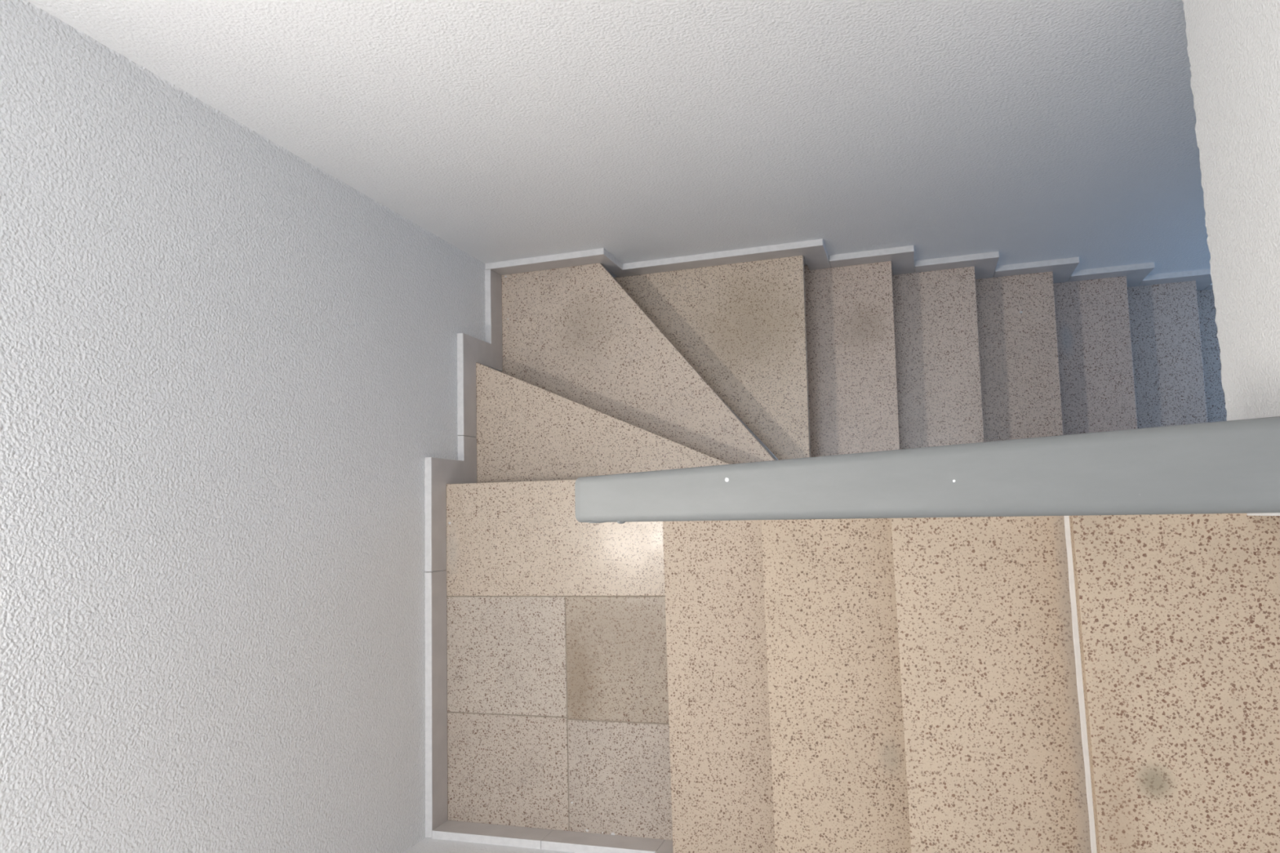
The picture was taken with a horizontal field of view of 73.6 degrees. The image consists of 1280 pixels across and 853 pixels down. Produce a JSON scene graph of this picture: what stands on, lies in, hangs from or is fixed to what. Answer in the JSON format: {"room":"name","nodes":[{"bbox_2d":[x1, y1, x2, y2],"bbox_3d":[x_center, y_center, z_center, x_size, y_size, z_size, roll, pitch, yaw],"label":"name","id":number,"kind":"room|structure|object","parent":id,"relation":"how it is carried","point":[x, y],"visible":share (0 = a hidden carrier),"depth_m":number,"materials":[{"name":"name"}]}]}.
{"room":"stairwell","nodes":[
{"label":"stairwell","id":0,"kind":"room"},
{"bbox_2d":[0,0,485,852],"bbox_3d":[-1.232,0.106,0.765,0.126,8.506,1.982,-4,83,18],"label":"wall","id":1,"kind":"structure","parent":0,"point":[228,366],"depth_m":1.70,"materials":[{"name":"paint"}]},
{"bbox_2d":[424,269,502,838],"bbox_3d":[-0.540,0.307,2.678,0.025,0.461,1.721,-4,83,18],"label":"baseboard","id":2,"kind":"structure","parent":1,"relation":"attached to","point":[438,472],"depth_m":2.48,"materials":[{"name":"white paint"}]},
{"bbox_2d":[475,362,729,483],"bbox_3d":[-0.030,-0.009,2.688,1.021,0.188,0.460,-4,83,18],"label":"stair step","id":3,"kind":"structure","parent":1,"relation":"attached to","point":[526,432],"depth_m":2.66,"materials":[{"name":"stone"}]},
{"bbox_2d":[403,837,574,852],"bbox_3d":[0.466,0.925,0.131,3.400,8.506,0.120,-4,83,18],"label":"wall","id":4,"kind":"structure","parent":0,"point":[427,845],"depth_m":2.28,"materials":[{"name":"white paint"}]},
{"bbox_2d":[431,820,673,852],"bbox_3d":[-0.114,1.095,2.163,1.003,0.273,0.025,-4,83,18],"label":"baseboard","id":5,"kind":"structure","parent":4,"relation":"attached to","point":[451,830],"depth_m":2.29,"materials":[{"name":"white paint"}]},
{"bbox_2d":[444,480,672,840],"bbox_3d":[-0.098,0.633,2.379,1.000,0.060,0.982,-4,83,18],"label":"floor","id":6,"kind":"structure","parent":0,"point":[557,696],"depth_m":2.39,"materials":[{"name":"stone"}]},
{"bbox_2d":[662,520,775,852],"bbox_3d":[0.256,0.627,2.134,0.334,0.188,0.921,-4,83,18],"label":"stair step","id":7,"kind":"structure","parent":6,"relation":"on","point":[721,770],"depth_m":2.06,"materials":[{"name":"stone"}]},
{"bbox_2d":[760,518,911,852],"bbox_3d":[0.464,0.592,1.871,0.334,0.188,0.921,-4,83,18],"label":"stair step","id":8,"kind":"structure","parent":7,"relation":"on","point":[837,747],"depth_m":1.79,"materials":[{"name":"stone"}]},
{"bbox_2d":[574,416,1279,524],"bbox_3d":[0.395,0.083,1.058,0.890,1.491,0.057,-3,84,18],"label":"handrail","id":9,"kind":"object","parent":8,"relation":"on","point":[1229,466],"visible":1,"depth_m":0.62,"materials":[{"name":"grey metal"}]},
{"bbox_2d":[891,515,1091,852],"bbox_3d":[0.673,0.557,1.608,0.334,0.188,0.921,-4,83,18],"label":"stair step","id":10,"kind":"structure","parent":8,"relation":"on","point":[993,744],"depth_m":1.53,"materials":[{"name":"stone"}]},
{"bbox_2d":[1063,513,1279,852],"bbox_3d":[0.901,0.521,1.339,0.376,0.188,0.921,-4,83,18],"label":"stair step","id":11,"kind":"structure","parent":10,"relation":"on","point":[1175,618],"depth_m":1.28,"materials":[{"name":"stone"}]},
{"bbox_2d":[26,0,1210,277],"bbox_3d":[0.413,-0.926,0.334,3.400,8.506,0.120,-4,83,18],"label":"wall","id":12,"kind":"structure","parent":0,"point":[636,131],"depth_m":1.87,"materials":[{"name":"paint"}]},
{"bbox_2d":[500,262,775,464],"bbox_3d":[0.044,-0.217,2.883,1.264,0.188,0.514,22,92,19],"label":"stair step","id":13,"kind":"structure","parent":12,"relation":"attached to","point":[573,333],"depth_m":2.84,"materials":[{"name":"stone"}]},
{"bbox_2d":[613,255,810,460],"bbox_3d":[0.250,-0.146,3.007,0.702,0.188,0.838,-4,83,18],"label":"stair step","id":14,"kind":"structure","parent":12,"relation":"attached to","point":[741,326],"depth_m":2.89,"materials":[{"name":"stone"}]},
{"bbox_2d":[484,239,1213,290],"bbox_3d":[0.977,-0.563,3.166,2.714,1.401,0.025,-4,83,18],"label":"baseboard","id":15,"kind":"structure","parent":12,"relation":"attached to","point":[815,253],"depth_m":2.95,"materials":[{"name":"white paint"}]},
{"bbox_2d":[804,261,899,457],"bbox_3d":[0.749,-0.169,3.046,0.333,0.188,0.812,-4,83,18],"label":"stair step","id":16,"kind":"structure","parent":12,"relation":"attached to","point":[851,343],"depth_m":2.96,"materials":[{"name":"stone"}]},
{"bbox_2d":[892,266,984,449],"bbox_3d":[1.073,-0.169,3.140,0.333,0.188,0.812,-4,83,18],"label":"stair step","id":17,"kind":"structure","parent":12,"relation":"attached to","point":[937,353],"depth_m":3.05,"materials":[{"name":"stone"}]},
{"bbox_2d":[975,271,1063,441],"bbox_3d":[1.396,-0.168,3.233,0.333,0.188,0.812,-4,83,18],"label":"stair step","id":18,"kind":"structure","parent":12,"relation":"attached to","point":[1018,348],"depth_m":3.14,"materials":[{"name":"stone"}]},
{"bbox_2d":[1053,275,1137,435],"bbox_3d":[1.720,-0.167,3.326,0.333,0.188,0.812,-4,83,18],"label":"stair step","id":19,"kind":"structure","parent":12,"relation":"attached to","point":[1092,318],"depth_m":3.24,"materials":[{"name":"stone"}]},
{"bbox_2d":[1127,280,1207,428],"bbox_3d":[2.043,-0.166,3.420,0.333,0.188,0.812,-4,83,18],"label":"stair step","id":20,"kind":"structure","parent":12,"relation":"attached to","point":[1165,327],"depth_m":3.33,"materials":[{"name":"stone"}]},
{"bbox_2d":[1196,288,1226,422],"bbox_3d":[2.367,-0.165,3.513,0.333,0.188,0.812,-4,83,18],"label":"stair step","id":21,"kind":"structure","parent":12,"relation":"attached to","point":[1216,411],"depth_m":3.44,"materials":[{"name":"stone"}]},
{"bbox_2d":[1181,0,1279,515],"bbox_3d":[0.138,-0.574,-1.225,0.141,5.452,0.904,-4,83,18],"label":"wall","id":22,"kind":"structure","parent":0,"point":[1233,46],"depth_m":1.22,"materials":[{"name":"paint"}]}
]}

